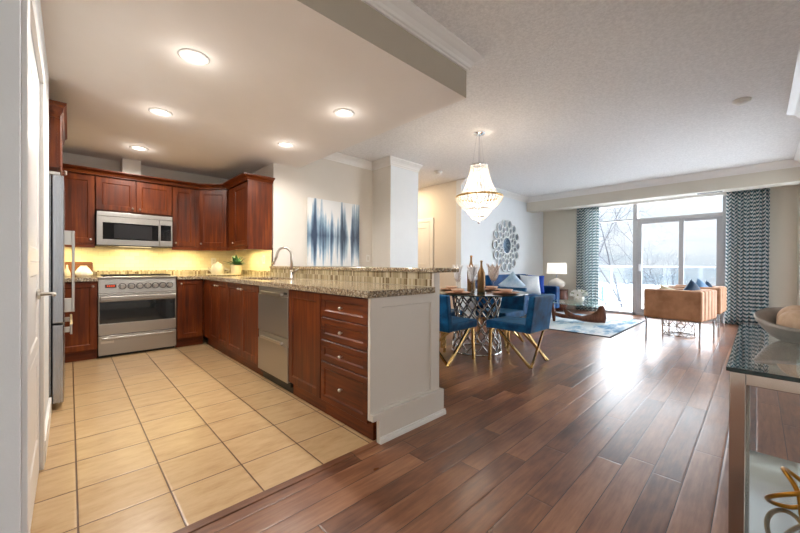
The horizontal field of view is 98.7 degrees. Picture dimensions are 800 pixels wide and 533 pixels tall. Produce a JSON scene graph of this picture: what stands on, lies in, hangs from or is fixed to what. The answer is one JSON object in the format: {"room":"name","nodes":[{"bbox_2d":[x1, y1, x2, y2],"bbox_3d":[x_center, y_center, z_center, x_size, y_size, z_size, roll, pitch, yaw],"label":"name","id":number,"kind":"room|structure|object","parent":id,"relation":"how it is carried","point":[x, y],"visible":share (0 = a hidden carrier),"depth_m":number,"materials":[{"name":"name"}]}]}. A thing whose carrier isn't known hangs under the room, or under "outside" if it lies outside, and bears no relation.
{"room":"open-plan kitchen","nodes":[
{"label":"open-plan kitchen","id":0,"kind":"room"},
{"bbox_2d":[0,0,20,532],"bbox_3d":[-1.759,-0.368,0.595,1.488,2.900,0.100,0,0,-44],"label":"wall","id":1,"kind":"structure","parent":0,"point":[10,10],"depth_m":1.06,"materials":[{"name":"paint"}]},
{"bbox_2d":[30,0,48,469],"bbox_3d":[-1.966,-0.174,1.750,0.192,2.500,1.850,0,0,-44],"label":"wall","id":2,"kind":"structure","parent":0,"point":[37,2],"depth_m":2.15,"materials":[{"name":"paint"}]},
{"bbox_2d":[21,0,44,532],"bbox_3d":[-1.576,0.022,1.488,0.016,2.110,1.061,0,0,-44],"label":"trim","id":3,"kind":"structure","parent":2,"relation":"attached to","point":[29,19],"depth_m":1.11,"materials":[{"name":"wood"}]},
{"bbox_2d":[30,32,55,528],"bbox_3d":[-1.581,0.060,1.498,0.112,2.022,0.860,0,0,-44],"label":"door","id":4,"kind":"structure","parent":2,"relation":"in","point":[35,292],"depth_m":1.62,"materials":[{"name":"white wood"}]},
{"bbox_2d":[45,397,51,461],"bbox_3d":[-2.244,1.013,2.187,0.014,0.120,0.850,0,0,-44],"label":"baseboard","id":5,"kind":"structure","parent":2,"relation":"attached to","point":[49,407],"depth_m":2.14,"materials":[{"name":"wood"}]},
{"bbox_2d":[121,158,140,174],"bbox_3d":[-3.533,-1.266,4.512,0.190,0.227,0.219,0,0,-44],"label":"vent duct","id":6,"kind":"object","parent":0,"point":[127,165],"depth_m":4.43,"materials":[{"name":"paint"}]},
{"bbox_2d":[63,152,228,335],"bbox_3d":[-3.692,-0.394,4.604,3.060,2.900,0.120,0,0,-44],"label":"wall","id":7,"kind":"structure","parent":0,"point":[68,158],"depth_m":4.73,"materials":[{"name":"paint"}]},
{"bbox_2d":[63,172,94,247],"bbox_3d":[-3.908,-0.660,4.050,0.459,0.865,0.348,0,0,-44],"label":"upper cabinet","id":8,"kind":"object","parent":7,"relation":"attached to","point":[79,188],"visible":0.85,"depth_m":4.03,"materials":[{"name":"brown wood"}]},
{"bbox_2d":[95,175,171,216],"bbox_3d":[-3.460,-0.885,4.479,0.776,0.415,0.348,0,0,-44],"label":"upper cabinet","id":9,"kind":"object","parent":7,"relation":"attached to","point":[111,194],"visible":0.99,"depth_m":4.35,"materials":[{"name":"brown wood"}]},
{"bbox_2d":[95,211,171,247],"bbox_3d":[-3.449,-0.458,4.471,0.766,0.414,0.377,0,0,-44],"label":"microwave","id":10,"kind":"object","parent":9,"relation":"attached to","point":[112,229],"visible":0.99,"depth_m":4.31,"materials":[{"name":"silver"}]},
{"bbox_2d":[65,246,235,270],"bbox_3d":[-3.637,-0.119,4.569,2.789,0.340,0.010,0,0,-44],"label":"backsplash","id":11,"kind":"structure","parent":7,"relation":"attached to","point":[102,258],"depth_m":4.72,"materials":[{"name":"tile"}]},
{"bbox_2d":[92,270,230,275],"bbox_3d":[-3.637,0.086,4.569,2.789,0.070,0.012,0,0,-44],"label":"trim","id":12,"kind":"structure","parent":7,"relation":"attached to","point":[172,272],"depth_m":4.80,"materials":[{"name":"tile"}]},
{"bbox_2d":[172,186,198,250],"bbox_3d":[-3.061,-0.660,4.864,0.327,0.865,0.348,0,0,-44],"label":"upper cabinet","id":13,"kind":"object","parent":7,"relation":"attached to","point":[185,201],"visible":0.99,"depth_m":4.76,"materials":[{"name":"brown wood"}]},
{"bbox_2d":[199,190,247,250],"bbox_3d":[-2.642,-0.659,5.090,0.607,0.865,0.604,0,0,-44],"label":"upper cabinet","id":14,"kind":"object","parent":7,"relation":"attached to","point":[213,204],"visible":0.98,"depth_m":4.87,"materials":[{"name":"brown wood"}]},
{"bbox_2d":[40,0,464,179],"bbox_3d":[-2.108,-1.393,3.130,3.299,0.051,4.187,0,0,-44],"label":"ceiling","id":15,"kind":"structure","parent":0,"point":[277,71],"depth_m":2.56,"materials":[{"name":"paint"}]},
{"bbox_2d":[129,145,148,150],"bbox_3d":[-3.031,-1.371,3.993,0.180,0.008,0.180,0,0,-44],"label":"recessed light","id":16,"kind":"object","parent":15,"relation":"in","point":[139,148],"visible":1,"depth_m":3.99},
{"bbox_2d":[148,108,172,116],"bbox_3d":[-2.119,-1.363,3.045,0.180,0.008,0.180,0,0,-44],"label":"recessed light","id":17,"kind":"object","parent":15,"relation":"in","point":[157,111],"visible":1,"depth_m":3.04,"materials":[{"name":"glass"}]},
{"bbox_2d":[178,48,209,65],"bbox_3d":[-1.337,-1.356,2.231,0.180,0.008,0.180,0,0,-44],"label":"recessed light","id":18,"kind":"object","parent":15,"relation":"in","point":[195,57],"visible":1,"depth_m":2.22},
{"bbox_2d":[278,142,293,147],"bbox_3d":[-1.277,-1.362,3.854,0.180,0.008,0.180,0,0,-44],"label":"recessed light","id":19,"kind":"object","parent":15,"relation":"in","point":[282,144],"visible":1,"depth_m":3.84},
{"bbox_2d":[334,108,353,117],"bbox_3d":[-0.495,-1.355,3.040,0.180,0.008,0.180,0,0,-44],"label":"recessed light","id":20,"kind":"object","parent":15,"relation":"in","point":[341,112],"visible":1,"depth_m":3.03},
{"bbox_2d":[273,158,372,266],"bbox_3d":[-1.072,-0.385,5.202,1.783,2.900,0.120,0,0,-44],"label":"wall","id":21,"kind":"structure","parent":0,"point":[325,179],"depth_m":4.88,"materials":[{"name":"paint"}]},
{"bbox_2d":[307,197,358,265],"bbox_3d":[-0.984,-0.494,5.176,0.895,0.970,0.034,0,0,-44],"label":"canvas painting","id":22,"kind":"object","parent":21,"relation":"attached to","point":[332,226],"visible":1,"depth_m":5.13},
{"bbox_2d":[323,152,422,172],"bbox_3d":[-0.514,-1.641,5.266,1.958,0.110,0.545,0,0,-44],"label":"trim","id":23,"kind":"structure","parent":21,"relation":"attached to","point":[337,157],"depth_m":5.43,"materials":[{"name":"paint"}]},
{"bbox_2d":[242,163,439,301],"bbox_3d":[-1.146,-0.380,4.057,0.149,2.900,4.198,0,0,-44],"label":"wall","id":24,"kind":"structure","parent":0,"point":[267,171],"depth_m":4.56,"materials":[{"name":"paint"}]},
{"bbox_2d":[228,180,271,250],"bbox_3d":[-2.076,-0.654,4.689,0.350,0.865,0.770,0,0,-44],"label":"upper cabinet","id":25,"kind":"object","parent":24,"relation":"attached to","point":[250,202],"visible":1,"depth_m":4.45,"materials":[{"name":"brown wood"}]},
{"bbox_2d":[63,163,274,189],"bbox_3d":[-3.108,-1.123,4.048,2.730,0.067,1.442,0,0,-44],"label":"crown molding","id":26,"kind":"structure","parent":25,"relation":"attached to","point":[243,177],"depth_m":4.40,"materials":[{"name":"brown wood"}]},
{"bbox_2d":[236,245,272,270],"bbox_3d":[-2.161,-0.114,5.039,0.010,0.340,1.357,0,0,-44],"label":"backsplash","id":27,"kind":"structure","parent":24,"relation":"attached to","point":[253,258],"depth_m":4.95,"materials":[{"name":"tile"}]},
{"bbox_2d":[241,270,269,275],"bbox_3d":[-2.162,0.091,5.038,0.012,0.070,1.355,0,0,-44],"label":"trim","id":28,"kind":"structure","parent":24,"relation":"attached to","point":[244,272],"depth_m":4.94,"materials":[{"name":"tile"}]},
{"bbox_2d":[270,269,431,286],"bbox_3d":[-0.732,0.087,3.510,0.010,0.103,2.793,0,0,-44],"label":"tile backsplash","id":29,"kind":"structure","parent":24,"relation":"attached to","point":[382,277],"depth_m":3.07,"materials":[{"name":"tile"}]},
{"bbox_2d":[269,266,458,272],"bbox_3d":[-0.629,0.018,3.569,0.270,0.033,2.847,0,0,-44],"label":"bar ledge","id":30,"kind":"object","parent":24,"relation":"on","point":[393,269],"visible":1,"depth_m":2.91,"materials":[{"name":"stone"}]},
{"bbox_2d":[372,165,390,266],"bbox_3d":[-0.270,-0.382,5.582,0.100,2.900,0.443,0,0,-44],"label":"wall","id":31,"kind":"structure","parent":0,"point":[382,176],"depth_m":5.54,"materials":[{"name":"paint"}]},
{"bbox_2d":[297,0,465,97],"bbox_3d":[-1.843,-1.527,2.423,3.900,0.326,2.803,0,0,-44],"label":"wall","id":32,"kind":"structure","parent":0,"point":[356,16],"depth_m":2.20,"materials":[{"name":"paint"}]},
{"bbox_2d":[361,0,483,71],"bbox_3d":[-1.772,-1.635,2.421,4.000,0.110,2.903,0,0,-44],"label":"trim","id":33,"kind":"structure","parent":32,"relation":"attached to","point":[404,13],"depth_m":2.36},
{"bbox_2d":[390,165,417,266],"bbox_3d":[0.036,-0.381,5.650,0.633,2.900,0.120,0,0,-44],"label":"wall column","id":34,"kind":"structure","parent":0,"point":[404,183],"depth_m":5.59,"materials":[{"name":"paint"}]},
{"bbox_2d":[30,309,799,532],"bbox_3d":[1.124,1.129,4.282,10.757,0.101,9.800,0,0,-44],"label":"floor","id":35,"kind":"structure","parent":0,"point":[624,432],"depth_m":2.08,"materials":[{"name":"brown wood"}]},
{"bbox_2d":[49,171,74,403],"bbox_3d":[-3.085,0.179,2.653,0.830,1.773,0.900,0,0,-44],"label":"refrigerator","id":36,"kind":"object","parent":35,"relation":"on","point":[58,237],"visible":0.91,"depth_m":2.56,"materials":[{"name":"silver metal"}]},
{"bbox_2d":[65,281,96,362],"bbox_3d":[-3.811,0.611,3.949,0.478,0.890,0.631,0,0,-44],"label":"base cabinet","id":37,"kind":"object","parent":35,"relation":"on","point":[81,345],"visible":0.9,"depth_m":3.83,"materials":[{"name":"brown wood"}]},
{"bbox_2d":[65,276,97,281],"bbox_3d":[-4.027,0.144,3.741,1.081,0.042,0.633,0,0,-44],"label":"countertop","id":38,"kind":"structure","parent":37,"relation":"on","point":[92,278],"depth_m":3.82,"materials":[{"name":"stone"}]},
{"bbox_2d":[65,265,70,276],"bbox_3d":[-3.896,0.051,4.023,0.064,0.142,0.064,0,0,-44],"label":"bottle","id":39,"kind":"object","parent":38,"relation":"on","point":[67,271],"visible":0.88,"depth_m":4.01,"materials":[{"name":"beige ceramic"}]},
{"bbox_2d":[65,262,92,275],"bbox_3d":[-4.012,0.031,4.158,0.440,0.178,0.049,0,0,-44],"label":"cutting board","id":40,"kind":"object","parent":38,"relation":"on","point":[77,264],"visible":0.33,"depth_m":4.22,"materials":[{"name":"brown wood"}]},
{"bbox_2d":[75,266,92,276],"bbox_3d":[-3.794,0.056,4.122,0.170,0.132,0.162,0,0,-44],"label":"vase","id":41,"kind":"object","parent":38,"relation":"on","point":[82,271],"visible":0.99,"depth_m":4.08,"materials":[{"name":"beige ceramic"}]},
{"bbox_2d":[95,274,175,357],"bbox_3d":[-3.356,0.578,4.379,0.760,0.959,0.642,0,0,-44],"label":"range","id":42,"kind":"object","parent":35,"relation":"on","point":[136,313],"visible":1,"depth_m":4.16,"materials":[{"name":"silver metal"}]},
{"bbox_2d":[95,275,175,278],"bbox_3d":[-3.369,0.128,4.392,0.760,0.019,0.600,0,0,-44],"label":"cooktop","id":43,"kind":"object","parent":42,"relation":"in","point":[102,276],"depth_m":4.18,"materials":[{"name":"silver metal"}]},
{"bbox_2d":[175,279,203,346],"bbox_3d":[-2.969,0.612,4.760,0.310,0.890,0.631,0,0,-44],"label":"base cabinet","id":44,"kind":"object","parent":35,"relation":"on","point":[189,292],"visible":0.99,"depth_m":4.55,"materials":[{"name":"brown wood"}]},
{"bbox_2d":[204,280,230,356],"bbox_3d":[-2.130,0.617,4.505,0.616,0.890,0.957,0,0,-44],"label":"base cabinet","id":45,"kind":"object","parent":35,"relation":"on","point":[215,292],"visible":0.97,"depth_m":4.28,"materials":[{"name":"brown wood"}]},
{"bbox_2d":[173,274,434,297],"bbox_3d":[-1.514,0.156,3.686,0.921,0.042,4.195,0,0,-44],"label":"countertop","id":46,"kind":"structure","parent":45,"relation":"on","point":[345,288],"depth_m":2.65,"materials":[{"name":"stone"}]},
{"bbox_2d":[206,273,240,275],"bbox_3d":[-2.419,0.112,4.723,0.430,0.028,0.310,0,0,-44],"label":"serving tray","id":47,"kind":"object","parent":46,"relation":"on","point":[226,274],"visible":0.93,"depth_m":4.61,"materials":[{"name":"wood"}]},
{"bbox_2d":[208,262,228,273],"bbox_3d":[-2.484,0.019,4.699,0.202,0.174,0.170,0,0,13],"label":"teapot","id":48,"kind":"object","parent":47,"relation":"on","point":[216,268],"visible":0.86,"depth_m":4.64,"materials":[{"name":"beige ceramic"}]},
{"bbox_2d":[224,255,244,273],"bbox_3d":[-2.299,-0.030,4.778,0.312,0.274,0.239,0,0,-27],"label":"potted plant","id":49,"kind":"object","parent":47,"relation":"on","point":[236,268],"visible":0.94,"depth_m":4.73,"materials":[{"name":"green plant"}]},
{"bbox_2d":[272,246,298,278],"bbox_3d":[-1.276,-0.047,3.858,0.320,0.363,0.079,0,0,6],"label":"faucet","id":50,"kind":"object","parent":46,"relation":"on","point":[282,247],"visible":1,"depth_m":3.85,"materials":[{"name":"silver metal"}]},
{"bbox_2d":[227,282,262,375],"bbox_3d":[-1.484,0.623,3.833,0.616,0.890,0.903,0,0,-44],"label":"base cabinet","id":51,"kind":"object","parent":35,"relation":"on","point":[242,299],"visible":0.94,"depth_m":3.60,"materials":[{"name":"brown wood"}]},
{"bbox_2d":[258,286,292,392],"bbox_3d":[-0.949,0.628,3.279,0.602,0.888,0.625,0,0,-44],"label":"dishwasher","id":52,"kind":"object","parent":35,"relation":"on","point":[273,303],"visible":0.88,"depth_m":3.04,"materials":[{"name":"silver"}]},
{"bbox_2d":[173,441,378,532],"bbox_3d":[-1.210,1.085,1.085,2.960,0.016,0.047,0,0,-44],"label":"trim","id":53,"kind":"structure","parent":35,"relation":"on","point":[225,512],"depth_m":1.64,"materials":[{"name":"brown wood"}]},
{"bbox_2d":[289,289,325,412],"bbox_3d":[-0.542,0.631,2.876,0.584,0.890,0.508,0,0,-44],"label":"base cabinet","id":54,"kind":"object","parent":35,"relation":"on","point":[305,316],"visible":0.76,"depth_m":2.67,"materials":[{"name":"brown wood"}]},
{"bbox_2d":[321,293,376,440],"bbox_3d":[-0.188,0.634,2.485,0.616,0.890,0.543,0,0,-44],"label":"base cabinet","id":55,"kind":"object","parent":35,"relation":"on","point":[344,321],"visible":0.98,"depth_m":2.27,"materials":[{"name":"brown wood"}]},
{"bbox_2d":[368,293,445,444],"bbox_3d":[0.061,0.637,2.322,0.683,0.892,0.104,0,0,-44],"label":"peninsula end panel","id":56,"kind":"object","parent":35,"relation":"on","point":[405,394],"visible":0.99,"depth_m":2.27,"materials":[{"name":"paint"}]},
{"bbox_2d":[439,309,462,347],"bbox_3d":[0.539,0.687,4.879,0.490,0.775,0.588,0,0,-44],"label":"dining chair","id":57,"kind":"object","parent":35,"relation":"on","point":[452,310],"visible":0.05,"depth_m":4.66,"materials":[{"name":"teal fabric"}]},
{"bbox_2d":[439,295,476,366],"bbox_3d":[0.528,0.691,3.982,0.588,0.775,0.490,0,0,-44],"label":"dining chair","id":58,"kind":"object","parent":35,"relation":"on","point":[448,323],"visible":0.59,"depth_m":3.73,"materials":[{"name":"teal fabric"}]},
{"bbox_2d":[440,288,527,356],"bbox_3d":[0.982,0.700,4.418,1.250,0.755,1.250,0,0,4],"label":"dining table","id":59,"kind":"object","parent":35,"relation":"on","point":[487,293],"visible":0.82,"depth_m":4.21,"materials":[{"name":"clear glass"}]},
{"bbox_2d":[467,255,474,291],"bbox_3d":[0.914,0.090,4.417,0.098,0.464,0.098,0,0,-44],"label":"bottle","id":60,"kind":"object","parent":59,"relation":"on","point":[470,285],"visible":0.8,"depth_m":4.39,"materials":[{"name":"glass"}]},
{"bbox_2d":[477,261,484,292],"bbox_3d":[1.017,0.124,4.302,0.098,0.398,0.098,0,0,-44],"label":"bottle","id":61,"kind":"object","parent":59,"relation":"on","point":[481,273],"visible":0.99,"depth_m":4.26,"materials":[{"name":"glass"}]},
{"bbox_3d":[0.857,0.203,4.100,0.090,0.240,0.090,0,0,-44],"label":"wine glass","id":62,"kind":"object","parent":59,"relation":"on","visible":0},
{"bbox_2d":[467,264,476,281],"bbox_3d":[0.859,0.077,4.101,0.126,0.205,0.127,0,0,-44],"label":"napkin","id":63,"kind":"object","parent":62,"relation":"in","point":[471,270],"visible":1,"depth_m":4.07,"materials":[{"name":"white"}]},
{"bbox_3d":[1.203,0.203,4.419,0.090,0.240,0.090,0,0,-44],"label":"wine glass","id":64,"kind":"object","parent":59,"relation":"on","visible":0},
{"bbox_2d":[486,263,500,280],"bbox_3d":[1.205,0.069,4.420,0.179,0.222,0.181,0,0,-44],"label":"napkin","id":65,"kind":"object","parent":64,"relation":"in","point":[493,272],"visible":1,"depth_m":4.38,"materials":[{"name":"white"}]},
{"bbox_3d":[0.720,0.202,4.301,0.090,0.240,0.090,0,0,-44],"label":"wine glass","id":66,"kind":"object","parent":59,"relation":"on","visible":0},
{"bbox_2d":[452,264,462,280],"bbox_3d":[0.722,0.075,4.301,0.126,0.205,0.127,0,0,-44],"label":"napkin","id":67,"kind":"object","parent":66,"relation":"in","point":[457,275],"visible":0.83,"depth_m":4.28,"materials":[{"name":"white"}]},
{"bbox_2d":[475,286,526,347],"bbox_3d":[1.436,0.691,4.882,0.588,0.775,0.490,0,0,-44],"label":"dining chair","id":68,"kind":"object","parent":35,"relation":"on","point":[510,306],"visible":0.62,"depth_m":4.87,"materials":[{"name":"teal fabric"}]},
{"bbox_2d":[476,274,559,318],"bbox_3d":[2.564,0.625,7.354,2.050,0.894,0.880,0,0,-44],"label":"sofa","id":69,"kind":"object","parent":35,"relation":"on","point":[555,290],"visible":0.12,"depth_m":7.20,"materials":[{"name":"blue fabric"}]},
{"bbox_2d":[485,274,508,286],"bbox_3d":[2.086,0.404,7.255,0.815,0.455,0.227,0,0,-44],"label":"cushion","id":70,"kind":"object","parent":69,"relation":"on","point":[488,282],"depth_m":7.03,"materials":[{"name":"blue fabric"}]},
{"bbox_2d":[498,272,525,287],"bbox_3d":[2.264,0.373,6.952,0.559,0.557,0.180,0,0,9],"label":"cushion","id":71,"kind":"object","parent":69,"relation":"on","point":[512,280],"visible":0.58,"depth_m":6.88,"materials":[{"name":"fabric"}]},
{"bbox_2d":[520,275,540,294],"bbox_3d":[2.787,0.394,7.345,0.475,0.433,0.214,0,0,-11],"label":"cushion","id":72,"kind":"object","parent":69,"relation":"on","point":[532,284],"visible":0.83,"depth_m":7.28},
{"bbox_2d":[528,275,544,293],"bbox_3d":[3.028,0.394,7.729,0.439,0.422,0.191,0,0,11],"label":"cushion","id":73,"kind":"object","parent":69,"relation":"on","point":[541,278],"visible":0.32,"depth_m":7.66,"materials":[{"name":"fabric"}]},
{"bbox_2d":[486,294,553,368],"bbox_3d":[1.367,0.695,3.937,0.490,0.775,0.588,0,0,-44],"label":"dining chair","id":74,"kind":"object","parent":35,"relation":"on","point":[539,309],"visible":1,"depth_m":3.77,"materials":[{"name":"teal fabric"}]},
{"bbox_2d":[556,289,567,311],"bbox_3d":[3.825,0.812,8.401,0.524,0.522,0.524,0,0,-44],"label":"end table","id":75,"kind":"object","parent":35,"relation":"on","point":[563,292],"visible":0.38,"depth_m":8.18,"materials":[{"name":"brown wood"}]},
{"bbox_2d":[547,263,566,288],"bbox_3d":[3.827,0.231,8.399,0.453,0.636,0.453,0,0,-44],"label":"table lamp","id":76,"kind":"object","parent":75,"relation":"on","point":[552,268],"visible":0.83,"depth_m":8.24,"materials":[{"name":"fabric"}]},
{"bbox_2d":[548,312,644,337],"bbox_3d":[3.429,1.073,6.677,2.340,0.012,1.780,0,0,-44],"label":"area rug","id":77,"kind":"object","parent":35,"relation":"on","point":[613,326],"visible":0.49,"depth_m":6.16,"materials":[{"name":"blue carpet"}]},
{"bbox_2d":[552,300,606,322],"bbox_3d":[3.350,0.870,6.547,1.089,0.399,1.034,0,0,-44],"label":"coffee table","id":78,"kind":"object","parent":77,"relation":"on","point":[599,316],"visible":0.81,"depth_m":6.46,"materials":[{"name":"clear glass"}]},
{"bbox_2d":[574,295,583,302],"bbox_3d":[3.334,0.597,6.401,0.200,0.143,0.200,0,0,-44],"label":"flower vase","id":79,"kind":"object","parent":78,"relation":"on","point":[580,300],"visible":0.67,"depth_m":6.34,"materials":[{"name":"beige ceramic"}]},
{"bbox_2d":[663,320,695,337],"bbox_3d":[4.417,0.856,5.448,0.430,0.462,0.430,0,0,-44],"label":"wire side table","id":80,"kind":"object","parent":35,"relation":"on","point":[668,323],"visible":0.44,"depth_m":5.40,"materials":[{"name":"silver metal"}]},
{"bbox_2d":[644,287,716,348],"bbox_3d":[4.035,0.705,4.958,0.670,0.768,0.674,0,0,-35],"label":"armchair","id":81,"kind":"object","parent":35,"relation":"on","point":[697,306],"visible":0.98,"depth_m":4.73,"materials":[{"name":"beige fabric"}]},
{"bbox_2d":[683,279,700,290],"bbox_3d":[4.109,0.451,4.815,0.556,0.552,0.179,0,0,-21],"label":"cushion","id":82,"kind":"object","parent":81,"relation":"on","point":[692,286],"visible":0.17,"depth_m":4.80,"materials":[{"name":"blue fabric"}]},
{"bbox_2d":[668,285,726,336],"bbox_3d":[4.948,0.706,5.732,0.670,0.768,0.674,0,0,-41],"label":"armchair","id":83,"kind":"object","parent":35,"relation":"on","point":[721,290],"visible":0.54,"depth_m":5.38,"materials":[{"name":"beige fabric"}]},
{"bbox_2d":[695,278,707,286],"bbox_3d":[4.859,0.422,5.522,0.484,0.479,0.174,0,0,-11],"label":"cushion","id":84,"kind":"object","parent":83,"relation":"on","point":[698,282],"visible":0.18,"depth_m":5.50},
{"bbox_2d":[725,188,769,324],"bbox_3d":[6.377,-0.159,6.321,0.568,2.485,0.103,1,0,44],"label":"curtain","id":85,"kind":"object","parent":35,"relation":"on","point":[747,211],"visible":0.88,"depth_m":6.32,"materials":[{"name":"fabric"}]},
{"bbox_2d":[726,324,799,532],"bbox_3d":[1.554,0.703,1.338,1.160,0.781,0.364,0,0,-44],"label":"console table","id":86,"kind":"object","parent":35,"relation":"on","point":[753,475],"visible":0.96,"depth_m":1.30,"materials":[{"name":"silver glass"}]},
{"bbox_2d":[745,450,799,532],"bbox_3d":[1.555,0.983,1.336,1.137,0.010,0.350,0,0,-44],"label":"shelf","id":87,"kind":"object","parent":86,"relation":"attached to","point":[764,476],"depth_m":1.47,"materials":[{"name":"grey"}]},
{"bbox_2d":[753,307,799,343],"bbox_3d":[1.650,0.246,1.408,0.284,0.130,0.284,0,0,-44],"label":"decorative bowl","id":88,"kind":"object","parent":86,"relation":"on","point":[766,317],"visible":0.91,"depth_m":1.42,"materials":[{"name":"ceramic"}]},
{"bbox_2d":[776,310,799,328],"bbox_3d":[1.609,0.236,1.390,0.120,0.120,0.120,0,0,-44],"label":"decorative ball","id":89,"kind":"object","parent":88,"relation":"in","point":[791,318],"visible":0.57,"depth_m":1.38,"materials":[{"name":"brown wood"}]},
{"bbox_2d":[776,305,799,319],"bbox_3d":[1.685,0.225,1.458,0.120,0.120,0.120,0,0,-44],"label":"decorative ball","id":90,"kind":"object","parent":88,"relation":"in","point":[792,307],"visible":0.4,"depth_m":1.46,"materials":[{"name":"brown wood"}]},
{"bbox_2d":[764,466,799,517],"bbox_3d":[1.578,0.897,1.324,0.261,0.161,0.241,0,0,-44],"label":"knot sculpture","id":91,"kind":"object","parent":86,"relation":"on","point":[788,473],"visible":1,"depth_m":1.35,"materials":[{"name":"gold metal"}]},
{"bbox_2d":[418,181,455,308],"bbox_3d":[0.090,-0.391,7.928,0.120,2.900,3.090,0,0,-44],"label":"wall","id":92,"kind":"structure","parent":0,"point":[438,202],"depth_m":7.01,"materials":[{"name":"paint"}]},
{"bbox_2d":[418,218,433,267],"bbox_3d":[0.365,0.019,7.537,0.025,2.083,0.960,0,0,-44],"label":"door","id":93,"kind":"structure","parent":92,"relation":"in","point":[425,230],"depth_m":7.32,"materials":[{"name":"wood"}]},
{"bbox_2d":[456,179,542,313],"bbox_3d":[2.521,-0.380,8.039,3.823,2.900,0.120,0,0,-44],"label":"wall","id":94,"kind":"structure","parent":0,"point":[474,239],"depth_m":7.46,"materials":[{"name":"paint"}]},
{"bbox_2d":[492,219,519,271],"bbox_3d":[2.436,-0.475,7.841,1.224,1.198,0.031,0,0,-44],"label":"wall mirror","id":95,"kind":"object","parent":94,"relation":"attached to","point":[504,237],"visible":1,"depth_m":7.82,"materials":[{"name":"silver metal"}]},
{"bbox_2d":[462,305,575,318],"bbox_3d":[2.861,1.011,7.581,3.680,0.125,1.030,0,0,-44],"label":"baseboard","id":96,"kind":"structure","parent":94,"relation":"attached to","point":[568,306],"depth_m":8.65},
{"bbox_2d":[338,0,799,196],"bbox_3d":[1.155,-1.734,4.355,10.900,0.100,9.900,0,0,-44],"label":"ceiling","id":97,"kind":"structure","parent":0,"point":[565,95],"depth_m":3.36,"materials":[{"name":"paint"}]},
{"bbox_2d":[455,130,502,223],"bbox_3d":[0.995,-1.111,4.332,0.593,1.146,0.593,0,0,-44],"label":"chandelier","id":98,"kind":"object","parent":97,"relation":"hanging from","point":[479,202],"visible":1,"depth_m":4.25,"materials":[{"name":"glass"}]},
{"bbox_2d":[732,97,751,105],"bbox_3d":[3.428,-1.647,3.448,0.144,0.044,0.144,0,0,-44],"label":"smoke detector","id":99,"kind":"object","parent":97,"relation":"attached to","point":[744,100],"visible":1,"depth_m":3.42,"materials":[{"name":"white plastic"}]},
{"bbox_2d":[604,306,631,311],"bbox_3d":[6.127,1.245,8.399,1.823,0.200,6.800,0,0,-44],"label":"floor","id":100,"kind":"structure","parent":0,"point":[606,307],"depth_m":9.32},
{"bbox_2d":[601,282,604,301],"bbox_3d":[5.191,0.769,8.813,0.100,0.740,0.098,0,0,-44],"label":"lantern","id":101,"kind":"object","parent":100,"relation":"on","point":[602,283],"visible":0.7,"depth_m":8.78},
{"bbox_2d":[599,266,715,306],"bbox_3d":[6.679,0.565,8.924,0.080,1.160,6.800,0,0,-44],"label":"balcony railing","id":102,"kind":"object","parent":100,"relation":"on","point":[611,267],"visible":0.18,"depth_m":9.42,"materials":[{"name":"grey"}]},
{"bbox_2d":[527,167,799,212],"bbox_3d":[5.047,-1.565,7.273,0.957,0.429,4.470,0,0,-44],"label":"wall","id":103,"kind":"structure","parent":0,"point":[788,176],"depth_m":6.44,"materials":[{"name":"paint"}]},
{"bbox_2d":[461,46,799,202],"bbox_3d":[1.891,-1.626,4.238,7.800,0.110,4.470,0,0,-44],"label":"trim","id":104,"kind":"structure","parent":103,"relation":"attached to","point":[794,101],"depth_m":6.19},
{"bbox_3d":[4.530,-1.435,8.289,0.100,0.023,0.590,0,0,-44],"label":"track","id":105,"kind":"object","parent":103,"relation":"attached to","visible":0},
{"bbox_2d":[576,207,598,310],"bbox_3d":[4.529,-0.176,8.310,0.498,2.485,0.098,1,0,44],"label":"curtain","id":106,"kind":"object","parent":105,"relation":"hanging from","point":[587,245],"visible":0.85,"depth_m":8.29,"materials":[{"name":"fabric"}]},
{"bbox_2d":[543,185,797,307],"bbox_3d":[5.444,-0.365,7.666,0.160,2.900,4.470,0,0,-44],"label":"wall","id":107,"kind":"structure","parent":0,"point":[559,227],"depth_m":6.20,"materials":[{"name":"paint"}]},
{"bbox_2d":[590,192,725,322],"bbox_3d":[5.437,-0.177,7.550,0.190,2.524,2.550,0,0,-44],"label":"window","id":108,"kind":"structure","parent":107,"relation":"attached to","point":[637,309],"depth_m":7.17,"materials":[{"name":"grey"}]},
{"bbox_2d":[797,184,799,304],"bbox_3d":[5.689,-0.351,4.717,3.860,2.900,0.120,0,0,-44],"label":"wall","id":109,"kind":"structure","parent":0,"point":[798,229],"depth_m":5.80,"materials":[{"name":"paint"}]},
{"bbox_3d":[-3.670,-0.186,2.879,0.700,2.500,2.400,0,0,-44],"label":"wall","id":110,"kind":"structure","parent":0,"visible":0},
{"bbox_2d":[49,99,66,178],"bbox_3d":[-3.039,-0.970,2.646,0.686,0.475,0.960,0,0,-44],"label":"upper cabinet","id":111,"kind":"object","parent":110,"relation":"attached to","point":[57,110],"visible":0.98,"depth_m":2.53,"materials":[{"name":"brown wood"}]},
{"label":"outside","id":112,"kind":"structure","parent":0,"visible":0},
{"bbox_2d":[599,283,670,308],"bbox_3d":[54.849,7.108,66.672,148.500,0.100,200.000,0,0,-44],"label":"snow","id":113,"kind":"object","parent":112,"point":[627,293],"depth_m":88.79,"materials":[{"name":"snow"}]},
{"bbox_2d":[599,203,684,306],"bbox_3d":[11.750,-0.568,23.733,12.418,16.752,16.524,0,0,42],"label":"tree","id":114,"kind":"object","parent":113,"relation":"on","point":[617,294],"visible":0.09,"depth_m":21.49,"materials":[{"name":"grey plant"}]},
{"bbox_2d":[620,245,695,291],"bbox_3d":[34.704,1.712,47.016,9.239,10.683,6.447,0,0,15],"label":"tree","id":115,"kind":"object","parent":113,"relation":"on","point":[649,245],"visible":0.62,"depth_m":46.77,"materials":[{"name":"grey plant"}]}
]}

